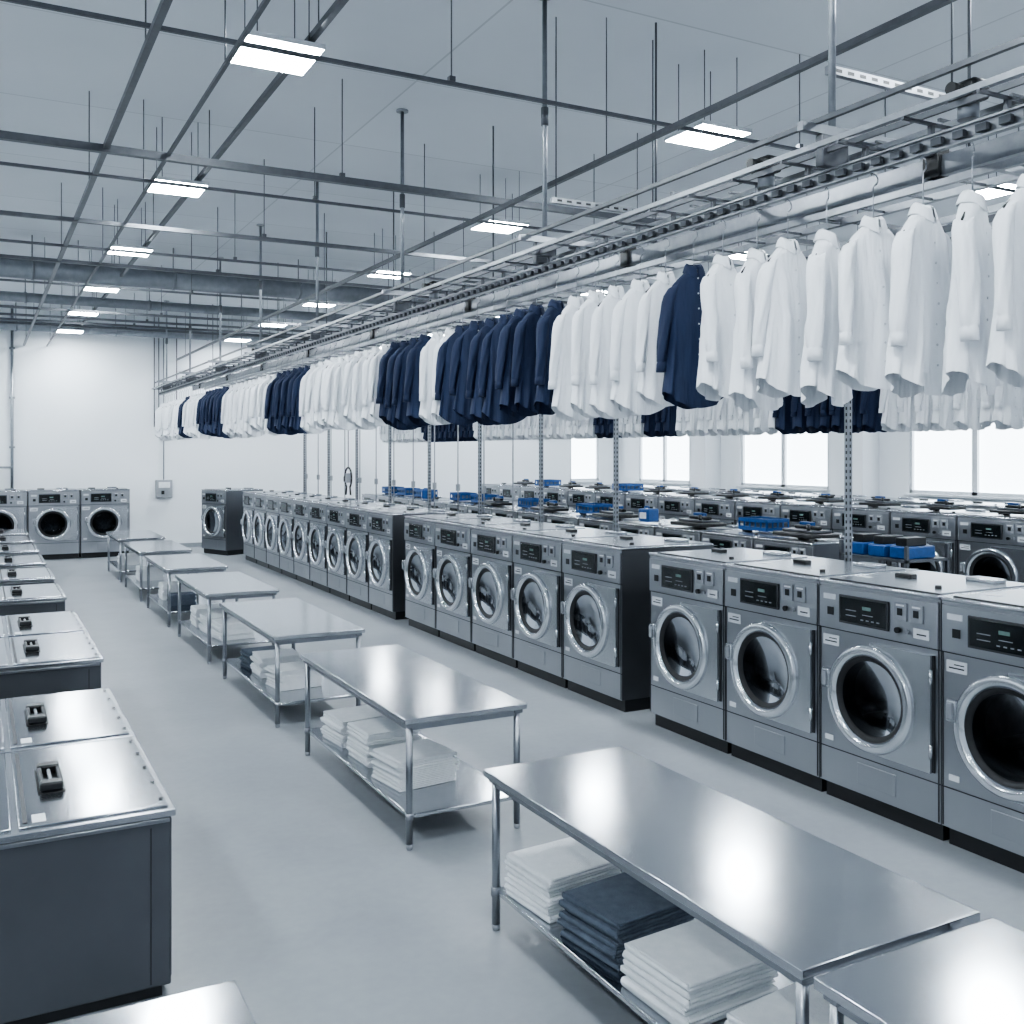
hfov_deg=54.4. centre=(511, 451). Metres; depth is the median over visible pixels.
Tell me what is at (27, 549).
washer
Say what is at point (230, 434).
dress shirt
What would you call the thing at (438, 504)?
washing machine
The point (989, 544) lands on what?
washing machine
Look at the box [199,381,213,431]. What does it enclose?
dress shirt
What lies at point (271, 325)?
ceiling light panel
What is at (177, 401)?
dress shirt
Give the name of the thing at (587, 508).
plastic crate
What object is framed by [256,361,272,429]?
dress shirt
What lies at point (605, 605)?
washing machine
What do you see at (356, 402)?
dress shirt
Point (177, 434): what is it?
dress shirt
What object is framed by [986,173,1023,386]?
dress shirt
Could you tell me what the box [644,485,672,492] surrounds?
pump
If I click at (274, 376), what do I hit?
dress shirt
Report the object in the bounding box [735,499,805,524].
washing machine
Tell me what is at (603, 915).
folded towels
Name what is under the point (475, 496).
plastic crate
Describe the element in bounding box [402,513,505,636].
washing machine
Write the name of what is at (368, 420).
dress shirt
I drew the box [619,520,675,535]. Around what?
washing machine
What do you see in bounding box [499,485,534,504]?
washing machine
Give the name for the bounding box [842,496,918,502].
washing machine
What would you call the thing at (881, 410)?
garment
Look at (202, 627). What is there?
folded towels
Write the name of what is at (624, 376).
dress shirt
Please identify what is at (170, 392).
dress shirt
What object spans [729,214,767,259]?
ceiling light panel
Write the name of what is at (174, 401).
dress shirt
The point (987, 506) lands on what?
washing machine
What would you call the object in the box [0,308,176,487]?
conduit
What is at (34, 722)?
washer
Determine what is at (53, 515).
washing machine
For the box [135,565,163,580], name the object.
folded towels
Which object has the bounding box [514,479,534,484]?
pump
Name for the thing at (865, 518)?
washing machine
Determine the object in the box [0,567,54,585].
washer
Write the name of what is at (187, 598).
folded towels
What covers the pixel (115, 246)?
ceiling light panel
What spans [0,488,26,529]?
washing machine
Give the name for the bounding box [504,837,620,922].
folded towels
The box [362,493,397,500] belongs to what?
washing machine
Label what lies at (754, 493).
washing machine
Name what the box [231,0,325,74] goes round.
ceiling light panel
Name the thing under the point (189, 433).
dress shirt
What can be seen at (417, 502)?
washing machine
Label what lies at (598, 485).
pump
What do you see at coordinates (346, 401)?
dress shirt
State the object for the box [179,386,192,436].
dress shirt
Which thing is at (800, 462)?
window
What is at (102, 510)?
washing machine
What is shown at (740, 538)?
washing machine
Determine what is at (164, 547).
work table
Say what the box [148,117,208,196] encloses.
ceiling light panel
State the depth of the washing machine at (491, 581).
12.88 m
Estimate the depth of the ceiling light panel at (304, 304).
20.91 m
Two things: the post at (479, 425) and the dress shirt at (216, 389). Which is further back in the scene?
the dress shirt at (216, 389)
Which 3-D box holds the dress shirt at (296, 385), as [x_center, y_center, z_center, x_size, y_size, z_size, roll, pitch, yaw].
[-2.932,-0.876,14.429,0.520,1.226,0.242,0,0,-3]
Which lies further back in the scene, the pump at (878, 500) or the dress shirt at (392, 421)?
the pump at (878, 500)
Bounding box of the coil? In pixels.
[344,431,352,494]
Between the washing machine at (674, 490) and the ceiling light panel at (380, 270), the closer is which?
the ceiling light panel at (380, 270)
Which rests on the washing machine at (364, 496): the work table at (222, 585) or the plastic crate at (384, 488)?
the plastic crate at (384, 488)
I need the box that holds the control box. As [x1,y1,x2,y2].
[155,338,171,497]
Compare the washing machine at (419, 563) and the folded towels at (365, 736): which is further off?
the washing machine at (419, 563)
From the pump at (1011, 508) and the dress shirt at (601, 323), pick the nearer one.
the dress shirt at (601, 323)
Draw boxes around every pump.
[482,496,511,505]
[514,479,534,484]
[530,500,568,511]
[559,481,582,487]
[585,482,609,488]
[592,506,638,518]
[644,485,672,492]
[670,512,726,527]
[678,487,708,494]
[716,489,748,496]
[758,491,793,499]
[772,521,838,538]
[805,493,843,502]
[859,496,900,505]
[919,499,965,509]
[989,502,1023,514]
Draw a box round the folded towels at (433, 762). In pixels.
[369,738,458,791]
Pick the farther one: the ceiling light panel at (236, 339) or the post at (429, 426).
the ceiling light panel at (236, 339)
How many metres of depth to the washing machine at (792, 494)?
23.18 m
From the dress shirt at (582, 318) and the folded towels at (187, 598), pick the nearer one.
the dress shirt at (582, 318)
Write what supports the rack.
on the floor
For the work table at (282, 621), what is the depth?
10.40 m
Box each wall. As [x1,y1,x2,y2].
[0,308,620,542]
[621,431,1023,503]
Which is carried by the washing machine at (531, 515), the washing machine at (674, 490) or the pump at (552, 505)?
the pump at (552, 505)
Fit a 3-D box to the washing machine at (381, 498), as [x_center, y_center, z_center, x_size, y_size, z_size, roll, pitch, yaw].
[-2.944,1.926,26.797,1.250,1.549,1.120,0,0,-28]
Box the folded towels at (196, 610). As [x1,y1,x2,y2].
[190,603,222,627]
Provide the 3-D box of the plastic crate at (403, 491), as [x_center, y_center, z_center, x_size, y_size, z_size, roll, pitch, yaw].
[-2.789,1.060,26.880,0.434,0.180,0.615,0,0,-28]
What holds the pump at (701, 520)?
on the washing machine at (677, 531)
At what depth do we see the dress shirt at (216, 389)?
19.76 m
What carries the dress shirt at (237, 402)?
hanging from the conveyor
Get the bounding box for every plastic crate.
[382,486,403,493]
[397,487,419,494]
[414,489,437,496]
[450,492,476,500]
[470,494,498,502]
[518,498,549,507]
[535,479,560,485]
[576,503,612,513]
[612,483,642,490]
[738,516,788,531]
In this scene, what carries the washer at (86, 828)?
on the floor
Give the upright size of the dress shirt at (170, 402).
1.182 m
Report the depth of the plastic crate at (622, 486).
23.33 m
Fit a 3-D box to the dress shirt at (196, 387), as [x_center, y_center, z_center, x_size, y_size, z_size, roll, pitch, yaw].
[-6.957,-0.910,21.980,0.237,1.159,0.477,0,0,40]
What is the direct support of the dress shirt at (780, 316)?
hanging from the conveyor
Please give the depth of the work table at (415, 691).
7.44 m
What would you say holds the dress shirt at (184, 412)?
hanging from the conveyor
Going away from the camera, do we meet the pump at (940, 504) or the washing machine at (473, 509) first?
the pump at (940, 504)
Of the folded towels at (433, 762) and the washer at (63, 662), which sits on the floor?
the washer at (63, 662)
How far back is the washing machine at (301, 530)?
20.48 m
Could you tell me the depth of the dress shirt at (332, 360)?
13.18 m
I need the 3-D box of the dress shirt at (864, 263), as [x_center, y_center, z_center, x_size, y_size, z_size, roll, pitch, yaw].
[1.930,-0.908,5.314,0.479,1.162,0.252,0,0,-11]
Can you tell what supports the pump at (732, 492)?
on the washing machine at (722, 509)
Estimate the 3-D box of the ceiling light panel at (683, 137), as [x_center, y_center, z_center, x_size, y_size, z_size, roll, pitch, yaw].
[1.925,-3.471,9.813,0.604,0.755,0.604,0,0,-28]
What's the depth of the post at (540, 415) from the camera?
14.67 m
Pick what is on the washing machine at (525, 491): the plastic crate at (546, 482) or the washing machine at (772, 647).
the plastic crate at (546, 482)
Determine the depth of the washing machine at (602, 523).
17.40 m
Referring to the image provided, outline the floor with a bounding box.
[45,547,1023,1023]
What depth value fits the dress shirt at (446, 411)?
9.74 m
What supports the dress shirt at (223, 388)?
hanging from the conveyor
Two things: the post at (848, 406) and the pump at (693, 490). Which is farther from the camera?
the pump at (693, 490)
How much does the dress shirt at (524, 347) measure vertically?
1.175 m
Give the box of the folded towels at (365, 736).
[346,717,421,767]
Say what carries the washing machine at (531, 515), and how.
on the floor
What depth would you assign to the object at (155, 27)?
10.28 m
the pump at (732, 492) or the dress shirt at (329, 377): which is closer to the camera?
the dress shirt at (329, 377)
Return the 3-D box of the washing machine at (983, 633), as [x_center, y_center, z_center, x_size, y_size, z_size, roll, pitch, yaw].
[3.690,1.830,6.624,1.250,1.740,1.120,0,0,-28]
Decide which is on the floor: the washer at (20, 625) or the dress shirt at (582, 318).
the washer at (20, 625)
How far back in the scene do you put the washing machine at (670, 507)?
21.09 m
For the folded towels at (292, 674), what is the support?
on the work table at (282, 621)
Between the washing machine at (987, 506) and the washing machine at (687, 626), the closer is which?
the washing machine at (687, 626)
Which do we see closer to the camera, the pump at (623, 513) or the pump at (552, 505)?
the pump at (623, 513)
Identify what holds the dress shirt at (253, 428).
hanging from the conveyor
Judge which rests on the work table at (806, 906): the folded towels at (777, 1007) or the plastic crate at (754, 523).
the folded towels at (777, 1007)
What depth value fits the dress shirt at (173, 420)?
23.41 m
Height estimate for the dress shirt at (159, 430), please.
1.219 m
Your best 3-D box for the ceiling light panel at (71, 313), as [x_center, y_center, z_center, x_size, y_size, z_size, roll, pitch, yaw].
[-9.590,-3.471,22.313,0.604,0.755,0.604,0,0,-28]
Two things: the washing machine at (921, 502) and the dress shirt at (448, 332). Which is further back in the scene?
the washing machine at (921, 502)
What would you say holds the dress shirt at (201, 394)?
hanging from the conveyor
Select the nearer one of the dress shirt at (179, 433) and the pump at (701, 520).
the pump at (701, 520)
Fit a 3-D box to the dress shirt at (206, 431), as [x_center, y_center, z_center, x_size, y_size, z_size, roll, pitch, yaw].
[-5.989,-0.899,20.134,0.547,1.181,0.232,0,0,-16]
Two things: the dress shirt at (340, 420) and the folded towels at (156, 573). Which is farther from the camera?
the folded towels at (156, 573)
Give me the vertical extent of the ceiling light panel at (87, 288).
0.755 m
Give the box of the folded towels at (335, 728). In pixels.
[320,705,385,747]
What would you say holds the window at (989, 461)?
in the wall at (894, 447)
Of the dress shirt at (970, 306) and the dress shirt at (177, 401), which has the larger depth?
the dress shirt at (177, 401)
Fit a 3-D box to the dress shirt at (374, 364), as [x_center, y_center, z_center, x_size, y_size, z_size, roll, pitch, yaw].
[-1.459,-0.919,11.658,0.457,1.140,0.238,0,0,-16]
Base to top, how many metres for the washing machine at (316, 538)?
1.740 m
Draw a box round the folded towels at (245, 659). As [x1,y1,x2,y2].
[239,645,274,667]
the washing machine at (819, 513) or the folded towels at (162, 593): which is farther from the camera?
the washing machine at (819, 513)
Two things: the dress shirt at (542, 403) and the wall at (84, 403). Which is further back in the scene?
the wall at (84, 403)
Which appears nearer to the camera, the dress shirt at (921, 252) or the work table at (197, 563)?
the dress shirt at (921, 252)
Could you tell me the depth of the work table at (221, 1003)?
3.21 m
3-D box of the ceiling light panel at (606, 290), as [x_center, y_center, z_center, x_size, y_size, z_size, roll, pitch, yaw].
[1.626,-3.471,19.460,0.604,0.755,0.604,0,0,-28]
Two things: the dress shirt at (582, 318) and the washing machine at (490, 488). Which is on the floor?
the washing machine at (490, 488)
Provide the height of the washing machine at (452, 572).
1.740 m
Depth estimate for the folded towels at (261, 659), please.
10.98 m
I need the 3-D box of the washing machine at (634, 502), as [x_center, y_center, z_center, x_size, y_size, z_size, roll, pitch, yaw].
[3.347,1.804,22.447,1.250,1.792,1.232,0,0,-28]
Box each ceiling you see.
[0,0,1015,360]
[0,0,1023,329]
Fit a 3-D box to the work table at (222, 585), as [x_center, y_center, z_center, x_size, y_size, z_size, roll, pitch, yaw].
[-3.992,2.250,13.824,0.940,0.900,2.250,0,0,-28]
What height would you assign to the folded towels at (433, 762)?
0.210 m
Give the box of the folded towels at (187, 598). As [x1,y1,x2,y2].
[171,591,196,605]
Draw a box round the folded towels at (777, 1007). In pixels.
[724,983,856,1023]
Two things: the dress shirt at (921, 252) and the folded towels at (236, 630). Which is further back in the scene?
the folded towels at (236, 630)
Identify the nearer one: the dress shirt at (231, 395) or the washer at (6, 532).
the dress shirt at (231, 395)
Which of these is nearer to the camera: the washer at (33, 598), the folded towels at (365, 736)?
the folded towels at (365, 736)
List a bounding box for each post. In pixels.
[303,433,305,491]
[327,429,329,495]
[355,429,357,498]
[388,425,391,502]
[428,425,430,507]
[478,423,481,513]
[539,414,542,521]
[613,418,618,530]
[844,399,851,560]
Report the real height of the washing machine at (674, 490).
1.740 m
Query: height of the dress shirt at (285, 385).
1.194 m
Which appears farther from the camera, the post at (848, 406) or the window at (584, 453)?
the window at (584, 453)
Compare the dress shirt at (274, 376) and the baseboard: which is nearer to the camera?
the dress shirt at (274, 376)
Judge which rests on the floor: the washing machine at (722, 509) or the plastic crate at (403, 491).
the washing machine at (722, 509)
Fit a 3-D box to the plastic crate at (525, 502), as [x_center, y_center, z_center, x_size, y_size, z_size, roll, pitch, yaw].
[0.461,1.060,20.793,0.434,0.180,0.615,0,0,-28]
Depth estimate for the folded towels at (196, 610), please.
14.09 m
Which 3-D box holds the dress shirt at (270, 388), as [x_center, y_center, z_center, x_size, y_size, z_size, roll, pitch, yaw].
[-3.633,-0.884,15.722,0.524,1.210,0.242,0,0,-30]
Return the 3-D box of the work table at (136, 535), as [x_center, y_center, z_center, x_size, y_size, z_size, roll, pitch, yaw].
[-8.255,2.250,21.808,0.940,0.900,2.250,0,0,-28]
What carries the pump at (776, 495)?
on the washing machine at (763, 507)
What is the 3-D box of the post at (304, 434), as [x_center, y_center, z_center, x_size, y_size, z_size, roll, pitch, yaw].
[-5.289,0.475,25.403,0.120,4.450,0.120,0,0,-28]
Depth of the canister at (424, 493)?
24.42 m
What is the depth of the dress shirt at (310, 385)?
13.75 m
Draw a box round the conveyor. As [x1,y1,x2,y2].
[152,0,1023,394]
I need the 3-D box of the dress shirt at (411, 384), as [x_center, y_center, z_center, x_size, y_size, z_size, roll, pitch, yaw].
[-0.910,-0.888,10.628,0.542,1.204,0.233,0,0,-41]
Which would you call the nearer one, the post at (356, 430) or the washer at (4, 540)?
the washer at (4, 540)
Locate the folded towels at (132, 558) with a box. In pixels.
[117,553,143,564]
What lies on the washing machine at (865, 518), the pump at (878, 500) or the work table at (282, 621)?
the pump at (878, 500)
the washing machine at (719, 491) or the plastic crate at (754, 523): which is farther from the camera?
the washing machine at (719, 491)
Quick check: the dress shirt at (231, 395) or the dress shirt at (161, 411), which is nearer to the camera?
the dress shirt at (231, 395)
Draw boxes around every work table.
[57,980,255,1023]
[106,530,165,581]
[123,540,191,601]
[144,553,227,626]
[175,571,278,664]
[219,598,364,727]
[300,644,526,849]
[483,747,979,1023]
[814,918,1023,1023]
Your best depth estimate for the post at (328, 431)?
23.62 m
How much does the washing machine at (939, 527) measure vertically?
1.792 m
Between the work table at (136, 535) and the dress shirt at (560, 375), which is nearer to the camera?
the dress shirt at (560, 375)
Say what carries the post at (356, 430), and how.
on the floor
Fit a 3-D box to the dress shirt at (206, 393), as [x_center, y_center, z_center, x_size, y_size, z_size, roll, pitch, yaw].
[-6.285,-0.919,20.703,0.527,1.141,0.260,0,0,-25]
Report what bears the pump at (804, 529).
on the washing machine at (821, 548)
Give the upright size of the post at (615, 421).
4.450 m
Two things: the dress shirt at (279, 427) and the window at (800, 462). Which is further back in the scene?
the window at (800, 462)
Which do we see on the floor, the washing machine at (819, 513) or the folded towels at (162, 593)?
the washing machine at (819, 513)
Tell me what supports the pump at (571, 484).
on the washing machine at (559, 494)
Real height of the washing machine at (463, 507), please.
1.549 m
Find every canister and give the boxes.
[421,488,432,498]
[639,506,658,521]
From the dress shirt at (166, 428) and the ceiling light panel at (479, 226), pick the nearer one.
the ceiling light panel at (479, 226)
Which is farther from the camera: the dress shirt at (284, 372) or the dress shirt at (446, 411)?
the dress shirt at (284, 372)
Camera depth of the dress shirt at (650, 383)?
6.86 m
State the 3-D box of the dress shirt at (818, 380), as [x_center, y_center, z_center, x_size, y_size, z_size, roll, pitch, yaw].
[1.758,-0.870,5.612,0.230,1.239,0.471,0,0,41]
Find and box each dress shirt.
[155,395,164,436]
[156,394,164,440]
[158,403,171,440]
[159,393,169,437]
[162,392,171,432]
[163,394,172,439]
[165,393,176,439]
[167,400,176,435]
[169,392,179,439]
[172,389,182,439]
[175,388,184,433]
[176,390,191,439]
[177,388,192,437]
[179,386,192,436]
[182,385,193,436]
[187,385,199,438]
[187,387,196,435]
[189,383,201,436]
[191,382,203,434]
[194,381,212,439]
[196,380,210,434]
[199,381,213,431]
[201,378,216,436]
[205,377,219,430]
[207,376,222,436]
[212,375,227,430]
[215,374,231,438]
[221,373,233,434]
[226,372,237,437]
[228,372,240,432]
[232,369,249,437]
[234,368,248,434]
[239,367,252,432]
[244,365,265,436]
[249,364,262,431]
[251,362,267,431]
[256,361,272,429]
[262,359,282,435]
[264,358,282,433]
[272,356,288,432]
[274,354,297,434]
[280,353,298,431]
[286,351,305,433]
[291,349,310,433]
[299,347,326,433]
[305,345,328,429]
[314,343,331,428]
[321,341,336,424]
[323,339,344,429]
[332,336,357,430]
[341,334,362,423]
[351,331,378,429]
[361,328,386,426]
[368,325,389,421]
[376,322,399,424]
[385,319,415,429]
[392,316,427,427]
[403,312,431,424]
[419,309,442,424]
[431,305,454,424]
[435,301,476,424]
[449,296,483,419]
[465,292,500,425]
[478,287,526,424]
[495,282,538,416]
[511,277,544,414]
[534,272,564,414]
[548,266,589,420]
[570,259,603,417]
[589,253,628,418]
[609,246,664,415]
[635,238,675,406]
[656,229,723,408]
[696,219,736,400]
[728,209,782,411]
[751,199,806,397]
[800,187,852,407]
[836,173,894,390]
[885,156,951,397]
[941,141,1002,396]
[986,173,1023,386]
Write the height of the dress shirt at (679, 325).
1.200 m
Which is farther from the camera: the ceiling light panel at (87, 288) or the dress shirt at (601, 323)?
the ceiling light panel at (87, 288)
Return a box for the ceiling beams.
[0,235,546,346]
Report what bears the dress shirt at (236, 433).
hanging from the conveyor
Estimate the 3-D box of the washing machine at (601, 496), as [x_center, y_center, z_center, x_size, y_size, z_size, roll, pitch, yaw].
[2.758,1.804,23.550,1.250,1.792,1.232,0,0,-28]
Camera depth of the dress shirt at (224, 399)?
18.69 m
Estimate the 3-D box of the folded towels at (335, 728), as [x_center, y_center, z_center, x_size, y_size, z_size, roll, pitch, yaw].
[-1.340,2.350,8.584,0.503,0.227,0.447,0,0,-34]
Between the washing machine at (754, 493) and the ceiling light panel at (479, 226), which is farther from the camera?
the washing machine at (754, 493)
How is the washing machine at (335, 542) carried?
on the floor
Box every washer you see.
[0,529,28,535]
[0,536,32,544]
[0,544,38,555]
[0,555,46,568]
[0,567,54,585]
[0,583,66,615]
[0,611,86,637]
[0,632,103,698]
[0,688,135,753]
[0,737,175,1023]
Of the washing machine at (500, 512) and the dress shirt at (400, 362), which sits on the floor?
the washing machine at (500, 512)
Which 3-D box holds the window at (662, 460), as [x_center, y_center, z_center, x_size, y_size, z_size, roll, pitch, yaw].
[5.024,0.030,33.064,0.250,2.060,2.920,0,0,-28]
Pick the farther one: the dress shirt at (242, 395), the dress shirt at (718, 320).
the dress shirt at (242, 395)
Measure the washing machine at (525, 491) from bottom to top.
1.792 m
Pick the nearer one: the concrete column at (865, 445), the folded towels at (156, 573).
the folded towels at (156, 573)
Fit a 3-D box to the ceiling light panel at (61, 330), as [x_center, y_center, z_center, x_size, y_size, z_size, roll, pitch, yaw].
[-11.380,-3.471,25.665,0.604,0.755,0.604,0,0,-28]
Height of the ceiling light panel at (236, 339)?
0.755 m
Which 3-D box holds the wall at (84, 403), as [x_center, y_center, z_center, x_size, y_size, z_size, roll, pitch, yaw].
[-7.244,-0.575,29.489,25.000,6.550,0.250,0,0,-28]
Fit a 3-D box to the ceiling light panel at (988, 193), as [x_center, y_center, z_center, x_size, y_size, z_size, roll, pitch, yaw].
[5.700,-3.471,11.829,0.604,0.755,0.604,0,0,-28]
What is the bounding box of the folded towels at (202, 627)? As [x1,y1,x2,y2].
[198,612,233,633]
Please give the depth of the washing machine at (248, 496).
24.53 m
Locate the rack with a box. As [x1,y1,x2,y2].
[839,532,949,573]
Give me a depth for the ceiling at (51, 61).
11.21 m
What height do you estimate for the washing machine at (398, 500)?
1.549 m
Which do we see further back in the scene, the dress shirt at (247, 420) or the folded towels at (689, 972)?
the dress shirt at (247, 420)
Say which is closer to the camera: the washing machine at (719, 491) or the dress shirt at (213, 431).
the dress shirt at (213, 431)
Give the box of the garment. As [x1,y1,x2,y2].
[379,379,1023,442]
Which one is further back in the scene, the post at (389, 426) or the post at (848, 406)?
the post at (389, 426)
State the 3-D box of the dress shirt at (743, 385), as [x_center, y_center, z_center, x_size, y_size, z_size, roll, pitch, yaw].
[1.504,-0.869,6.102,0.449,1.240,0.270,0,0,-36]
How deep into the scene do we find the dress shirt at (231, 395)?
18.10 m
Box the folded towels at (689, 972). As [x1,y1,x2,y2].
[620,919,778,1023]
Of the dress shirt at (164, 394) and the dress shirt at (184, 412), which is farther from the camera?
the dress shirt at (164, 394)
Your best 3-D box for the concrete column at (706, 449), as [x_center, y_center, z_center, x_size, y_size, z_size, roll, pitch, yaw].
[5.979,-0.575,30.626,0.640,6.550,0.640,0,0,-28]
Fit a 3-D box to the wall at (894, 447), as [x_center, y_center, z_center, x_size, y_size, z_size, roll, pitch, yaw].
[11.677,-0.575,20.859,0.250,6.550,32.800,0,0,-28]
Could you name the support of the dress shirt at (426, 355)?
hanging from the conveyor
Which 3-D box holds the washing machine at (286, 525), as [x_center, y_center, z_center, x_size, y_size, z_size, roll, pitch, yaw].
[-4.394,1.830,21.797,1.288,1.740,1.131,0,0,-28]
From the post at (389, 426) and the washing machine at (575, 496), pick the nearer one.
the post at (389, 426)
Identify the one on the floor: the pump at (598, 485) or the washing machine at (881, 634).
the washing machine at (881, 634)
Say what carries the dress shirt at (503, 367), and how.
hanging from the conveyor
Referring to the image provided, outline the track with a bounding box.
[410,173,871,333]
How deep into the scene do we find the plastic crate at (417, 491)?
25.77 m
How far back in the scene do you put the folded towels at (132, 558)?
21.77 m
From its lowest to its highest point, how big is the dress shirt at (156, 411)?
1.160 m
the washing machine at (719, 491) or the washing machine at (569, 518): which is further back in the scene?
the washing machine at (719, 491)
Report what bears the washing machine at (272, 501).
on the floor
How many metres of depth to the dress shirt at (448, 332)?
9.96 m
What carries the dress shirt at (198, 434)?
hanging from the conveyor
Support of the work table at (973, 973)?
on the floor
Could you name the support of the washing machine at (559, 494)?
on the floor
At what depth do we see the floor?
6.91 m
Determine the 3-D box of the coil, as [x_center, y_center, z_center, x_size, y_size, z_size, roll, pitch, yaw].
[-3.475,-0.418,21.157,0.100,2.665,0.479,0,0,-28]
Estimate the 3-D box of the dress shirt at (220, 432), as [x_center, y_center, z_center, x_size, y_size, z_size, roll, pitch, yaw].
[-5.410,-0.872,19.037,0.505,1.234,0.262,0,0,-6]
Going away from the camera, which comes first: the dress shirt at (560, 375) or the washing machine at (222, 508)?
the dress shirt at (560, 375)
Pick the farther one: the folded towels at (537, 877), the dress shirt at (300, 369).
the dress shirt at (300, 369)
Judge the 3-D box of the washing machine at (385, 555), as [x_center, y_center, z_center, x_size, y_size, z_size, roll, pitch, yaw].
[-1.697,1.830,16.747,1.288,1.740,1.131,0,0,-28]
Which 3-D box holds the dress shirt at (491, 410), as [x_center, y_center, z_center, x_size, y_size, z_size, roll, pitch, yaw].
[-0.051,-0.869,9.006,0.514,1.241,0.248,0,0,-8]
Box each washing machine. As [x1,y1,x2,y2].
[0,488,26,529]
[26,487,79,559]
[77,487,129,557]
[201,487,262,555]
[240,490,295,563]
[251,492,311,567]
[263,493,327,573]
[276,495,343,579]
[291,497,359,585]
[307,500,383,592]
[324,502,406,600]
[344,505,431,609]
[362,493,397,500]
[365,508,459,619]
[377,495,415,502]
[392,496,443,504]
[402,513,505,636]
[408,498,449,507]
[426,500,471,508]
[433,518,545,650]
[446,502,477,513]
[468,504,517,514]
[469,523,593,667]
[482,483,519,494]
[491,507,533,518]
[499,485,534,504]
[511,529,647,687]
[517,510,575,521]
[520,486,566,497]
[543,487,585,507]
[546,513,595,526]
[560,535,713,711]
[568,489,612,509]
[578,517,667,529]
[596,490,652,508]
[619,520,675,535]
[625,492,685,514]
[641,486,688,489]
[649,548,818,753]
[655,525,738,541]
[658,494,718,519]
[669,487,718,492]
[695,496,760,524]
[701,489,750,494]
[701,529,777,548]
[724,558,916,791]
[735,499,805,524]
[740,490,787,496]
[754,536,876,562]
[762,492,820,499]
[781,502,859,530]
[800,494,870,499]
[819,570,1023,840]
[832,505,919,565]
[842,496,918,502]
[890,509,989,574]
[893,499,970,505]
[941,589,1023,872]
[955,501,1023,510]
[957,513,1023,582]
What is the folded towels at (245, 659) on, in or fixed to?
on the work table at (282, 621)
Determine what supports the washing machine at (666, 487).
on the floor
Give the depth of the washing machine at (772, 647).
8.32 m
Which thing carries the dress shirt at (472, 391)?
hanging from the conveyor
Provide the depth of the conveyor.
7.17 m
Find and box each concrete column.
[693,435,720,488]
[852,431,878,495]
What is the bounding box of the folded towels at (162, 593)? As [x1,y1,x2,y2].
[158,581,190,600]
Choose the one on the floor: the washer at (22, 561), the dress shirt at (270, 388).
the washer at (22, 561)
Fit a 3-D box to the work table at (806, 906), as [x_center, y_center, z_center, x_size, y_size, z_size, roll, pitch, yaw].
[0.836,2.250,4.782,0.940,0.900,2.490,0,0,-28]
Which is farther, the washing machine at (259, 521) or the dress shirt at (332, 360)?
the washing machine at (259, 521)
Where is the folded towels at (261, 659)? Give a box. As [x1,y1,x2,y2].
[250,648,300,678]
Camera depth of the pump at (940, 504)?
15.68 m
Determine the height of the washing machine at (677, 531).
1.549 m
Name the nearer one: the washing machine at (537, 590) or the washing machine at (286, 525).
the washing machine at (537, 590)
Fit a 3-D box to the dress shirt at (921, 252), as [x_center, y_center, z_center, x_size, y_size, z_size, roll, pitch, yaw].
[2.065,-0.884,5.039,0.493,1.211,0.230,0,0,-32]
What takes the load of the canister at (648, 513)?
on the washing machine at (636, 527)
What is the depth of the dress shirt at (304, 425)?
14.02 m
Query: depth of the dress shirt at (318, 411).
13.46 m
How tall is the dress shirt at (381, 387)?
1.181 m
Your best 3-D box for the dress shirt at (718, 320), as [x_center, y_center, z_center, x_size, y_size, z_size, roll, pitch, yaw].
[1.356,-0.908,6.361,0.466,1.162,0.236,0,0,-45]
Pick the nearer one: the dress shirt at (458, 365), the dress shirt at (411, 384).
the dress shirt at (458, 365)
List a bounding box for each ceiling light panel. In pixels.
[57,328,83,333]
[68,283,97,315]
[84,250,120,292]
[108,199,152,256]
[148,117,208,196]
[224,316,250,341]
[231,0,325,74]
[258,298,285,326]
[302,271,338,307]
[367,228,411,278]
[470,171,528,233]
[582,255,609,294]
[664,50,751,149]
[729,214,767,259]
[966,127,1018,199]
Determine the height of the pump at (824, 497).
0.152 m
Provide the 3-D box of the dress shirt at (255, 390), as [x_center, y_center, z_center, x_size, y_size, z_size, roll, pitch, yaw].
[-4.089,-0.913,16.564,0.483,1.153,0.270,0,0,-11]
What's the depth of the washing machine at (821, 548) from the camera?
13.20 m
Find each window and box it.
[568,438,601,482]
[635,435,690,484]
[736,431,829,491]
[904,423,1023,500]
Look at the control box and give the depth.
27.86 m
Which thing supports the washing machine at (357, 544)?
on the floor
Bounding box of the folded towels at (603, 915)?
[557,872,693,970]
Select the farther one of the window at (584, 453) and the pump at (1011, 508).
the window at (584, 453)
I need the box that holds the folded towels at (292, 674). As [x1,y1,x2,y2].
[264,661,323,691]
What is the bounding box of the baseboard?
[179,542,201,546]
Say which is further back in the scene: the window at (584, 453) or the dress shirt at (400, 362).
the window at (584, 453)
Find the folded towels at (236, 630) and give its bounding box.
[211,618,254,640]
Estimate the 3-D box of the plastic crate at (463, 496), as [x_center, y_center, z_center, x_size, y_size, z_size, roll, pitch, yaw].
[-1.164,1.060,23.836,0.434,0.180,0.615,0,0,-28]
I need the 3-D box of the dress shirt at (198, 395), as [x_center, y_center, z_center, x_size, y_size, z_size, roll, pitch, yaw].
[-6.706,-0.900,21.463,0.482,1.179,0.234,0,0,-36]
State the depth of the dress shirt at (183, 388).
23.12 m
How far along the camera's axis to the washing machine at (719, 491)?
25.47 m
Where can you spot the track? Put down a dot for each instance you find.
(871, 173)
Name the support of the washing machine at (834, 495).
on the floor
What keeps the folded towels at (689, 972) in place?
on the work table at (806, 906)

